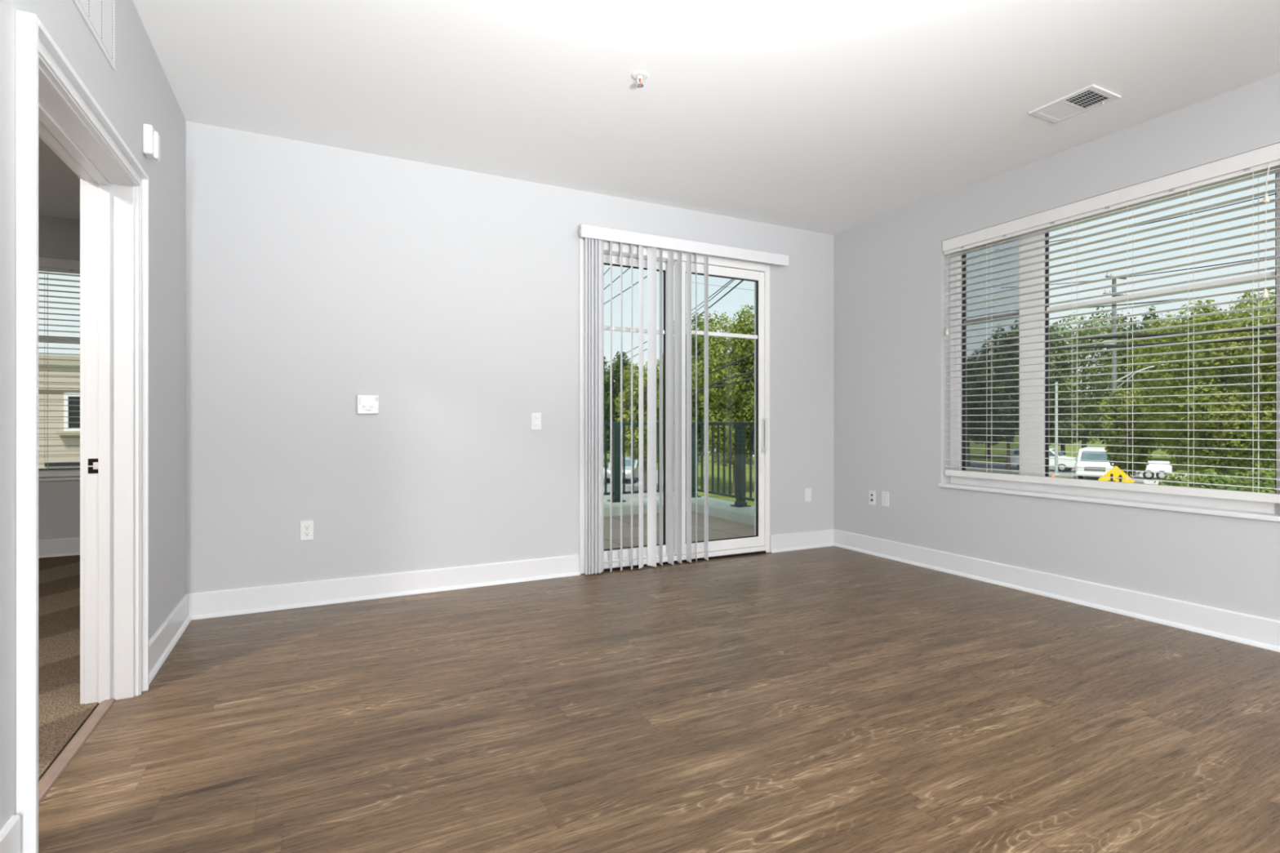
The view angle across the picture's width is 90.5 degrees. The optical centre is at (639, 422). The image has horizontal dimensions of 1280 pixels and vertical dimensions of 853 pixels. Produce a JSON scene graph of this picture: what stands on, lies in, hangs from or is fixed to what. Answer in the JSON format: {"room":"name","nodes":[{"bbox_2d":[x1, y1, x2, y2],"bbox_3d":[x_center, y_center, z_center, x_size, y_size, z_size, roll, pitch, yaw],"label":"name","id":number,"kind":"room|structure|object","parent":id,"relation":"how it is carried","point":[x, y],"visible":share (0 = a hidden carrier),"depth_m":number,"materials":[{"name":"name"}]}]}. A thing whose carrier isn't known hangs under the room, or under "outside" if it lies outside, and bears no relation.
{"room":"empty living room","nodes":[
{"label":"empty living room","id":0,"kind":"room"},
{"bbox_2d":[38,215,79,540],"bbox_3d":[-5.396,-0.290,4.876,3.965,2.740,0.170,0,0,-27],"label":"wall","id":1,"kind":"structure","parent":0,"point":[59,501],"depth_m":5.13,"materials":[{"name":"grey paint"}]},
{"bbox_2d":[38,537,79,558],"bbox_3d":[-5.424,1.009,4.750,3.800,0.142,0.029,0,0,-27],"label":"baseboard","id":2,"kind":"structure","parent":1,"relation":"attached to","point":[69,546],"depth_m":5.12,"materials":[{"name":"paint"}]},
{"bbox_2d":[38,336,79,481],"bbox_3d":[-4.796,-0.432,5.170,1.720,1.800,0.186,0,0,-27],"label":"window","id":3,"kind":"structure","parent":1,"relation":"in","point":[40,339],"depth_m":5.19,"materials":[{"name":"white plastic"}]},
{"bbox_2d":[38,257,79,477],"bbox_3d":[-4.778,-0.447,5.134,1.688,1.768,0.083,0,0,-27],"label":"window blind","id":4,"kind":"object","parent":3,"relation":"attached to","point":[45,264],"visible":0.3,"depth_m":5.16,"materials":[{"name":"white plastic"}]},
{"bbox_2d":[38,555,99,782],"bbox_3d":[-3.181,1.138,0.354,3.840,0.124,9.900,0,0,-27],"label":"carpet","id":5,"kind":"object","parent":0,"point":[61,715],"visible":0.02,"depth_m":2.90,"materials":[{"name":"brown carpet"}]},
{"bbox_2d":[0,0,186,831],"bbox_3d":[-0.883,-0.290,0.134,0.145,2.740,7.435,0,0,-27],"label":"wall","id":6,"kind":"structure","parent":0,"point":[139,91],"depth_m":2.54,"materials":[{"name":"grey paint"}]},
{"bbox_2d":[0,814,20,852],"bbox_3d":[-0.307,1.009,-0.812,0.029,0.142,5.228,0,0,-27],"label":"baseboard","id":7,"kind":"structure","parent":6,"relation":"attached to","point":[10,834],"depth_m":1.48,"materials":[{"name":"paint"}]},
{"bbox_2d":[38,697,115,804],"bbox_3d":[-1.833,1.074,2.009,0.045,0.011,1.010,0,0,-27],"label":"trim","id":8,"kind":"structure","parent":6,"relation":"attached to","point":[56,769],"depth_m":2.08,"materials":[{"name":"brown wood"}]},
{"bbox_2d":[16,9,148,852],"bbox_3d":[-1.822,0.041,2.015,0.201,2.078,1.150,0,0,-27],"label":"door frame","id":9,"kind":"structure","parent":6,"relation":"in","point":[54,104],"depth_m":2.43,"materials":[{"name":"paint"}]},
{"bbox_2d":[72,0,115,70],"bbox_3d":[-1.683,-1.418,1.885,0.005,0.324,0.842,0,0,-27],"label":"air vent","id":10,"kind":"object","parent":6,"relation":"in","point":[99,15],"visible":1,"depth_m":2.13,"materials":[{"name":"paint"}]},
{"bbox_2d":[142,123,159,161],"bbox_3d":[-2.052,-1.177,2.666,0.050,0.132,0.070,0,0,-27],"label":"fire alarm","id":11,"kind":"object","parent":6,"relation":"attached to","point":[151,138],"visible":1,"depth_m":2.64,"materials":[{"name":"white plastic"}]},
{"bbox_2d":[148,593,191,685],"bbox_3d":[-2.249,1.009,3.032,0.029,0.142,1.030,0,0,-27],"label":"baseboard","id":12,"kind":"structure","parent":6,"relation":"attached to","point":[166,637],"depth_m":2.98,"materials":[{"name":"paint"}]},
{"bbox_2d":[186,120,833,593],"bbox_3d":[-0.417,-0.290,4.629,5.030,2.740,0.170,0,0,-27],"label":"wall","id":13,"kind":"structure","parent":0,"point":[319,277],"depth_m":3.98,"materials":[{"name":"grey paint"}]},
{"bbox_2d":[300,520,313,541],"bbox_3d":[-1.966,0.635,3.746,0.071,0.117,0.008,0,0,-27],"label":"wall outlet","id":14,"kind":"object","parent":13,"relation":"attached to","point":[306,526],"visible":1,"depth_m":3.74,"materials":[{"name":"white plastic"}]},
{"bbox_2d":[303,531,310,536],"bbox_3d":[-1.965,0.654,3.744,0.033,0.030,0.003,0,0,-27],"label":"receptacle","id":15,"kind":"object","parent":14,"relation":"attached to","point":[305,533],"depth_m":3.74,"materials":[{"name":"white plastic"}]},
{"bbox_2d":[303,524,310,529],"bbox_3d":[-1.965,0.616,3.744,0.033,0.030,0.003,0,0,-27],"label":"receptacle","id":16,"kind":"object","parent":14,"relation":"attached to","point":[305,526],"depth_m":3.74,"materials":[{"name":"white plastic"}]},
{"bbox_2d":[357,395,378,413],"bbox_3d":[-1.666,-0.114,3.887,0.121,0.115,0.027,0,0,-27],"label":"thermostat","id":17,"kind":"object","parent":13,"relation":"attached to","point":[366,404],"visible":1,"depth_m":3.88,"materials":[{"name":"white plastic"}]},
{"bbox_2d":[187,554,580,620],"bbox_3d":[-1.458,1.009,3.992,2.306,0.142,0.029,0,0,-27],"label":"baseboard","id":18,"kind":"structure","parent":13,"relation":"attached to","point":[227,602],"depth_m":3.90,"materials":[{"name":"paint"}]},
{"bbox_2d":[531,413,541,430],"bbox_3d":[-0.715,-0.011,4.377,0.071,0.117,0.012,0,0,-27],"label":"light switch","id":19,"kind":"object","parent":13,"relation":"attached to","point":[535,417],"visible":1,"depth_m":4.37,"materials":[{"name":"white plastic"}]},
{"bbox_2d":[579,239,769,573],"bbox_3d":[0.299,-0.117,4.954,1.690,2.391,0.196,0,0,-27],"label":"door","id":20,"kind":"structure","parent":13,"relation":"in","point":[759,543],"depth_m":4.96,"materials":[{"name":"white plastic"}]},
{"bbox_2d":[578,224,788,575],"bbox_3d":[0.385,-0.158,4.873,1.833,2.449,0.115,0,0,-27],"label":"vertical blind","id":21,"kind":"object","parent":13,"relation":"attached to","point":[594,236],"visible":1,"depth_m":4.70,"materials":[{"name":"plastic"}]},
{"bbox_2d":[769,528,833,553],"bbox_3d":[1.405,1.009,5.438,0.709,0.142,0.029,0,0,-27],"label":"baseboard","id":22,"kind":"structure","parent":13,"relation":"attached to","point":[824,538],"depth_m":5.42,"materials":[{"name":"paint"}]},
{"bbox_2d":[804,488,811,502],"bbox_3d":[1.450,0.621,5.472,0.071,0.117,0.008,0,0,-27],"label":"wall outlet","id":23,"kind":"object","parent":13,"relation":"attached to","point":[807,491],"visible":1,"depth_m":5.47,"materials":[{"name":"white plastic"}]},
{"bbox_2d":[38,546,1279,852],"bbox_3d":[1.246,1.140,1.209,4.805,0.120,7.435,0,0,-27],"label":"floor","id":24,"kind":"structure","parent":0,"point":[830,699],"depth_m":2.26,"materials":[{"name":"brown wood"}]},
{"bbox_2d":[38,0,1279,235],"bbox_3d":[-1.030,-1.785,1.440,9.060,0.250,10.300,0,0,-27],"label":"ceiling","id":25,"kind":"structure","parent":0,"point":[828,117],"depth_m":3.08,"materials":[{"name":"white paint"}]},
{"bbox_2d":[631,70,648,87],"bbox_3d":[0.000,-1.634,3.026,0.080,0.052,0.080,0,0,-27],"label":"sprinkler","id":26,"kind":"object","parent":25,"relation":"attached to","point":[639,75],"visible":1,"depth_m":3.02,"materials":[{"name":"white metal"}]},
{"bbox_2d":[1028,84,1120,123],"bbox_3d":[2.256,-1.644,3.302,0.250,0.030,0.316,0,0,-27],"label":"ceiling vent","id":27,"kind":"object","parent":25,"relation":"in","point":[1090,97],"visible":1,"depth_m":3.29,"materials":[{"name":"white plastic"}]},
{"bbox_2d":[604,511,754,551],"bbox_3d":[-0.904,1.210,5.977,5.045,0.240,2.675,0,0,-27],"label":"floor","id":28,"kind":"structure","parent":0,"point":[718,527],"depth_m":6.50,"materials":[{"name":"grey concrete"}]},
{"bbox_2d":[604,495,754,525],"bbox_3d":[-0.911,1.162,5.957,5.015,0.452,2.645,0,0,-27],"label":"wall","id":29,"kind":"structure","parent":0,"point":[722,508],"depth_m":7.45,"materials":[{"name":"paint"}]},
{"bbox_2d":[604,422,754,507],"bbox_3d":[-0.904,0.462,5.926,4.900,0.948,2.575,0,0,-27],"label":"balcony railing","id":30,"kind":"object","parent":29,"relation":"on","point":[740,427],"visible":0.3,"depth_m":7.54,"materials":[{"name":"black metal"}]},
{"bbox_2d":[833,72,1279,621],"bbox_3d":[3.466,-0.290,2.331,0.170,2.740,7.435,0,0,-27],"label":"wall","id":31,"kind":"structure","parent":0,"point":[891,411],"depth_m":4.33,"materials":[{"name":"grey paint"}]},
{"bbox_2d":[868,490,875,505],"bbox_3d":[1.906,0.614,5.215,0.015,0.117,0.071,0,0,-27],"label":"outlet","id":32,"kind":"object","parent":31,"relation":"attached to","point":[872,494],"visible":1,"depth_m":5.21,"materials":[{"name":"white plastic"}]},
{"bbox_2d":[881,491,888,506],"bbox_3d":[1.970,0.612,5.095,0.009,0.117,0.071,0,0,-27],"label":"wall outlet","id":33,"kind":"object","parent":31,"relation":"attached to","point":[885,495],"visible":1,"depth_m":5.09,"materials":[{"name":"white plastic"}]},
{"bbox_2d":[833,528,1279,652],"bbox_3d":[3.378,1.009,2.286,0.029,0.142,7.435,0,0,-27],"label":"baseboard","id":34,"kind":"structure","parent":31,"relation":"attached to","point":[1241,628],"depth_m":3.73,"materials":[{"name":"paint"}]},
{"bbox_2d":[938,168,1279,522],"bbox_3d":[2.693,-0.432,3.844,0.186,1.800,1.890,0,0,-27],"label":"window","id":35,"kind":"structure","parent":31,"relation":"in","point":[1264,511],"depth_m":4.11,"materials":[{"name":"white plastic"}]},
{"bbox_2d":[942,142,1279,503],"bbox_3d":[2.657,-0.473,3.825,0.083,1.716,1.860,0,0,-27],"label":"window blind","id":36,"kind":"object","parent":35,"relation":"attached to","point":[1258,161],"visible":1,"depth_m":3.56,"materials":[{"name":"white plastic"}]},
{"label":"outside","id":37,"kind":"structure","parent":0,"visible":0},
{"bbox_2d":[604,470,686,500],"bbox_3d":[-3.674,3.810,40.000,12.453,0.140,20.078,0,0,0],"label":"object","id":38,"kind":"object","parent":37,"point":[628,482],"depth_m":36.17,"materials":[{"name":"metal"}]},
{"bbox_2d":[604,351,631,456],"bbox_3d":[-2.332,-0.900,49.933,4.052,9.481,4.263,0,0,-14],"label":"leafy tree","id":39,"kind":"object","parent":38,"relation":"on","point":[615,370],"visible":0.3,"depth_m":48.95,"materials":[{"name":"green plant"}]},
{"bbox_2d":[606,456,638,483],"bbox_3d":[-0.920,2.988,40.993,1.836,1.497,4.505,0,0,11],"label":"car","id":40,"kind":"object","parent":38,"relation":"on","point":[628,460],"visible":0.3,"depth_m":39.56,"materials":[{"name":"silver metal"}]},
{"bbox_2d":[613,359,674,490],"bbox_3d":[0.220,0.191,33.940,3.242,7.286,3.250,0,0,-8],"label":"leafy tree","id":41,"kind":"object","parent":38,"relation":"on","point":[626,409],"visible":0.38,"depth_m":33.32,"materials":[{"name":"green plant"}]},
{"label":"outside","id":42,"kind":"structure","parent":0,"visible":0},
{"bbox_2d":[995,193,1275,249],"bbox_3d":[20.717,-8.444,26.001,0.044,1.056,14.373,0,0,-19],"label":"overhead wire","id":43,"kind":"object","parent":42,"point":[1273,193],"visible":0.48,"depth_m":24.23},
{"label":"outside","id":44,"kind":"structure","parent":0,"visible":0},
{"bbox_2d":[1001,255,1275,288],"bbox_3d":[23.656,-7.272,30.001,0.048,2.632,20.458,0,0,-4],"label":"overhead wire","id":45,"kind":"object","parent":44,"point":[1273,255],"visible":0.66,"depth_m":27.91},
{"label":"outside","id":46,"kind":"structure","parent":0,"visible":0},
{"bbox_2d":[1016,288,1275,311],"bbox_3d":[22.008,-5.569,28.002,0.064,2.420,20.408,0,0,-1],"label":"overhead wire","id":47,"kind":"object","parent":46,"point":[1272,288],"visible":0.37,"depth_m":27.79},
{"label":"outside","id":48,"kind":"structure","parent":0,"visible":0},
{"bbox_2d":[1001,326,1275,340],"bbox_3d":[16.918,-3.094,21.502,0.124,1.632,15.319,0,0,-2],"label":"overhead wire","id":49,"kind":"object","parent":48,"point":[1270,328],"visible":0.55,"depth_m":20.86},
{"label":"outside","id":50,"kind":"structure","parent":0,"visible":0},
{"bbox_2d":[1001,336,1275,349],"bbox_3d":[16.918,-2.773,21.502,0.116,1.397,15.316,0,0,-2],"label":"overhead wire","id":51,"kind":"object","parent":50,"point":[1266,337],"visible":0.66,"depth_m":21.19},
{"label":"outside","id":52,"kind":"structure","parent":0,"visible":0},
{"bbox_2d":[685,279,733,314],"bbox_3d":[2.244,-4.173,21.000,0.028,1.694,17.006,0,0,-1],"label":"overhead wire","id":53,"kind":"object","parent":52,"point":[731,279],"visible":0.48,"depth_m":18.85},
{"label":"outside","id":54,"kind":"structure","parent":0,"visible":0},
{"bbox_2d":[685,279,735,319],"bbox_3d":[2.332,-4.186,21.500,0.028,1.349,17.010,0,0,-2],"label":"overhead wire","id":55,"kind":"object","parent":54,"point":[734,279],"visible":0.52,"depth_m":19.37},
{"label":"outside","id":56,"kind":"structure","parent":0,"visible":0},
{"bbox_2d":[685,280,743,325],"bbox_3d":[2.242,-3.740,20.000,0.040,1.157,17.014,0,0,-2],"label":"overhead wire","id":57,"kind":"object","parent":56,"point":[741,281],"visible":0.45,"depth_m":17.72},
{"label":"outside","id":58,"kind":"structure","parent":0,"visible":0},
{"bbox_2d":[697,352,754,377],"bbox_3d":[2.985,-1.989,21.000,0.060,0.238,10.272,0,0,-7],"label":"overhead wire","id":59,"kind":"object","parent":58,"point":[752,354],"visible":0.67,"depth_m":20.86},
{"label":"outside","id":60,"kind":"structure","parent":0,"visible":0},
{"bbox_2d":[697,370,754,393],"bbox_3d":[2.250,-1.036,16.000,0.060,0.248,6.869,0,0,-8],"label":"overhead wire","id":61,"kind":"object","parent":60,"point":[753,371],"visible":0.75,"depth_m":15.93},
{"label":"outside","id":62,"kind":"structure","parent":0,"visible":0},
{"bbox_2d":[697,377,754,390],"bbox_3d":[2.930,-1.315,20.500,0.052,0.138,8.615,0,0,-9],"label":"overhead wire","id":63,"kind":"object","parent":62,"point":[752,377],"visible":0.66,"depth_m":20.42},
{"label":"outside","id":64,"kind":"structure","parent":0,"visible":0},
{"bbox_2d":[604,275,647,304],"bbox_3d":[-1.405,-5.424,28.000,0.036,0.212,14.349,0,0,-19],"label":"overhead wire","id":65,"kind":"object","parent":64,"point":[646,276],"visible":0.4,"depth_m":25.61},
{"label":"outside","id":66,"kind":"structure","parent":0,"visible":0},
{"bbox_2d":[604,341,647,364],"bbox_3d":[-0.913,-3.101,29.000,0.028,0.344,10.631,0,0,-16],"label":"overhead wire","id":67,"kind":"object","parent":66,"point":[646,341],"visible":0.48,"depth_m":28.07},
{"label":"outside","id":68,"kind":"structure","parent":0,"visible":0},
{"bbox_2d":[604,348,647,371],"bbox_3d":[-0.929,-2.760,29.000,0.028,0.403,10.616,0,0,-16],"label":"overhead wire","id":69,"kind":"object","parent":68,"point":[646,348],"visible":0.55,"depth_m":27.72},
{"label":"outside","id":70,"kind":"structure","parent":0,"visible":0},
{"bbox_2d":[1138,473,1204,484],"bbox_3d":[33.015,3.810,39.144,4.608,0.140,25.020,0,0,41],"label":"driveway","id":71,"kind":"structure","parent":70,"point":[1145,482],"depth_m":42.53,"materials":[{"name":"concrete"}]},
{"bbox_2d":[1136,460,1186,479],"bbox_3d":[34.678,3.148,42.192,3.020,1.177,1.740,0,0,39],"label":"trailer","id":72,"kind":"object","parent":71,"relation":"on","point":[1151,467],"visible":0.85,"depth_m":41.75,"materials":[{"name":"white paint"}]},
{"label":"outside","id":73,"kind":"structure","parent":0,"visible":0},
{"bbox_2d":[662,446,1243,482],"bbox_3d":[14.184,3.865,85.588,9.500,0.230,260.000,0,0,-27],"label":"street","id":74,"kind":"structure","parent":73,"point":[972,464],"depth_m":50.81,"materials":[{"name":"grey asphalt"}]},
{"bbox_2d":[966,350,996,466],"bbox_3d":[27.803,-1.238,54.034,4.833,10.147,4.730,0,0,7],"label":"leafy tree","id":75,"kind":"object","parent":74,"relation":"on","point":[971,372],"visible":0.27,"depth_m":52.95,"materials":[{"name":"green plant"}]},
{"bbox_2d":[973,319,1018,470],"bbox_3d":[28.901,-2.140,49.902,5.053,11.949,4.324,0,0,-3],"label":"leafy tree","id":76,"kind":"object","parent":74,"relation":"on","point":[1012,355],"visible":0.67,"depth_m":49.41,"materials":[{"name":"green plant"}]},
{"bbox_2d":[1010,447,1077,471],"bbox_3d":[31.894,2.859,49.985,1.836,1.756,4.480,0,0,-42],"label":"car","id":77,"kind":"object","parent":74,"relation":"on","point":[1015,452],"visible":0.41,"depth_m":48.83,"materials":[{"name":"white paint"}]},
{"bbox_2d":[1075,446,1113,479],"bbox_3d":[30.763,2.713,42.455,2.240,2.046,5.119,0,0,42],"label":"van","id":78,"kind":"object","parent":74,"relation":"on","point":[1092,456],"visible":0.47,"depth_m":41.10,"materials":[{"name":"white paint"}]},
{"bbox_2d":[1084,466,1105,471],"bbox_3d":[29.143,2.950,40.651,1.120,0.260,0.090,0,0,42],"label":"grille","id":79,"kind":"object","parent":78,"relation":"attached to","point":[1085,469],"depth_m":40.63,"materials":[{"name":"grey metal"}]},
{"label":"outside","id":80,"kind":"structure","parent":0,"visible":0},
{"bbox_2d":[604,433,1275,506],"bbox_3d":[26.319,3.930,125.329,280.000,0.300,320.000,0,0,-27],"label":"lawn","id":81,"kind":"structure","parent":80,"point":[973,451],"depth_m":62.05,"materials":[{"name":"green plant"}]},
{"bbox_2d":[38,354,79,468],"bbox_3d":[-15.524,1.280,13.433,12.700,5.000,8.220,0,0,-27],"label":"apartment building","id":82,"kind":"structure","parent":81,"relation":"on","point":[42,460],"depth_m":11.49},
{"bbox_2d":[662,312,718,465],"bbox_3d":[3.005,-1.364,37.875,3.920,10.404,3.830,0,0,10],"label":"leafy tree","id":83,"kind":"object","parent":81,"relation":"on","point":[693,343],"visible":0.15,"depth_m":37.11,"materials":[{"name":"green plant"}]},
{"bbox_2d":[691,303,754,493],"bbox_3d":[5.123,-1.140,34.130,4.772,9.958,4.552,0,0,-27],"label":"leafy tree","id":84,"kind":"object","parent":81,"relation":"on","point":[735,399],"visible":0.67,"depth_m":33.07,"materials":[{"name":"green plant"}]},
{"bbox_2d":[742,326,754,430],"bbox_3d":[7.282,-0.943,32.960,3.936,9.556,3.696,0,0,8],"label":"leafy tree","id":85,"kind":"object","parent":81,"relation":"on","point":[752,402],"visible":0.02,"depth_m":32.74,"materials":[{"name":"green plant"}]},
{"bbox_2d":[966,390,1017,458],"bbox_3d":[37.600,-0.123,67.778,8.404,7.953,7.977,0,0,-27],"label":"leafy tree","id":86,"kind":"object","parent":81,"relation":"on","point":[987,438],"visible":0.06,"depth_m":67.38,"materials":[{"name":"green plant"}]},
{"bbox_2d":[1015,321,1075,435],"bbox_3d":[35.695,-2.558,55.968,5.330,12.788,5.684,0,0,-33],"label":"leafy tree","id":87,"kind":"object","parent":81,"relation":"on","point":[1051,424],"visible":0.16,"depth_m":54.27,"materials":[{"name":"green plant"}]},
{"bbox_2d":[1054,382,1059,475],"bbox_3d":[30.189,0.440,46.000,0.400,6.780,0.380,0,0,-27],"label":"steel post","id":88,"kind":"object","parent":81,"relation":"on","point":[1055,386],"visible":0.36,"depth_m":45.92,"materials":[{"name":"grey metal"}]},
{"bbox_2d":[1048,397,1101,455],"bbox_3d":[44.032,0.394,65.848,7.443,6.913,7.357,0,0,-27],"label":"leafy tree","id":89,"kind":"object","parent":81,"relation":"on","point":[1062,440],"visible":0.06,"depth_m":65.18,"materials":[{"name":"green plant"}]},
{"bbox_2d":[1048,306,1138,448],"bbox_3d":[37.805,-2.921,54.042,7.107,13.531,7.589,0,0,-20],"label":"leafy tree","id":90,"kind":"object","parent":81,"relation":"on","point":[1082,410],"visible":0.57,"depth_m":52.81,"materials":[{"name":"green plant"}]},
{"bbox_2d":[1094,399,1121,444],"bbox_3d":[48.820,0.364,63.793,7.048,6.969,7.971,0,0,-27],"label":"thicket","id":91,"kind":"object","parent":81,"relation":"on","point":[1100,434],"visible":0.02,"depth_m":64.24,"materials":[{"name":"green plant"}]},
{"bbox_2d":[1097,466,1134,483],"bbox_3d":[15.781,2.606,21.033,0.953,2.348,0.115,0,0,37],"label":"traffic sign","id":92,"kind":"object","parent":81,"relation":"on","point":[1116,473],"visible":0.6,"depth_m":20.99,"materials":[{"name":"yellow metal"}]},
{"bbox_2d":[1098,382,1160,476],"bbox_3d":[20.009,1.091,25.953,1.882,5.486,2.097,0,0,-27],"label":"leafy tree","id":93,"kind":"object","parent":81,"relation":"on","point":[1127,401],"visible":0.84,"depth_m":25.63,"materials":[{"name":"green plant"}]},
{"bbox_2d":[1106,305,1158,439],"bbox_3d":[43.832,-3.195,56.016,4.913,14.063,4.661,0,0,-39],"label":"leafy tree","id":94,"kind":"object","parent":81,"relation":"on","point":[1130,328],"visible":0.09,"depth_m":55.71,"materials":[{"name":"green plant"}]},
{"bbox_2d":[1102,271,1173,447],"bbox_3d":[36.526,-3.652,47.147,4.938,14.965,2.171,0,0,7],"label":"utility pole","id":95,"kind":"object","parent":81,"relation":"on","point":[1113,377],"visible":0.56,"depth_m":47.38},
{"bbox_2d":[1116,363,1173,387],"bbox_3d":[37.166,-3.468,46.684,2.336,2.081,3.036,0,0,-27],"label":"lamp","id":96,"kind":"object","parent":95,"relation":"attached to","point":[1164,363],"depth_m":46.98,"materials":[{"name":"silver metal"}]},
{"bbox_2d":[1117,308,1240,471],"bbox_3d":[42.486,-2.503,50.094,7.641,12.729,8.492,0,0,27],"label":"leafy tree","id":97,"kind":"object","parent":81,"relation":"on","point":[1144,375],"visible":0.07,"depth_m":49.83,"materials":[{"name":"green plant"}]},
{"bbox_2d":[1137,288,1275,478],"bbox_3d":[20.316,-0.346,21.773,5.060,8.366,5.012,0,0,26],"label":"leafy tree","id":98,"kind":"object","parent":81,"relation":"on","point":[1268,445],"visible":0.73,"depth_m":21.25,"materials":[{"name":"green plant"}]},
{"bbox_2d":[1154,468,1275,493],"bbox_3d":[17.765,2.602,19.024,3.348,2.467,3.516,0,0,-27],"label":"shrub","id":99,"kind":"object","parent":81,"relation":"on","point":[1246,482],"visible":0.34,"depth_m":18.66,"materials":[{"name":"green plant"}]},
{"bbox_2d":[1231,360,1275,471],"bbox_3d":[26.603,-0.234,24.882,5.618,8.156,5.149,0,0,26],"label":"leafy tree","id":100,"kind":"object","parent":81,"relation":"on","point":[1266,360],"visible":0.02,"depth_m":26.02,"materials":[{"name":"green plant"}]},
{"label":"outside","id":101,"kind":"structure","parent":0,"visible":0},
{"bbox_2d":[604,267,630,289],"bbox_3d":[-1.526,-5.871,27.500,0.036,0.155,12.513,0,0,-18],"label":"overhead wire","id":102,"kind":"object","parent":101,"point":[628,268],"visible":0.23,"depth_m":25.66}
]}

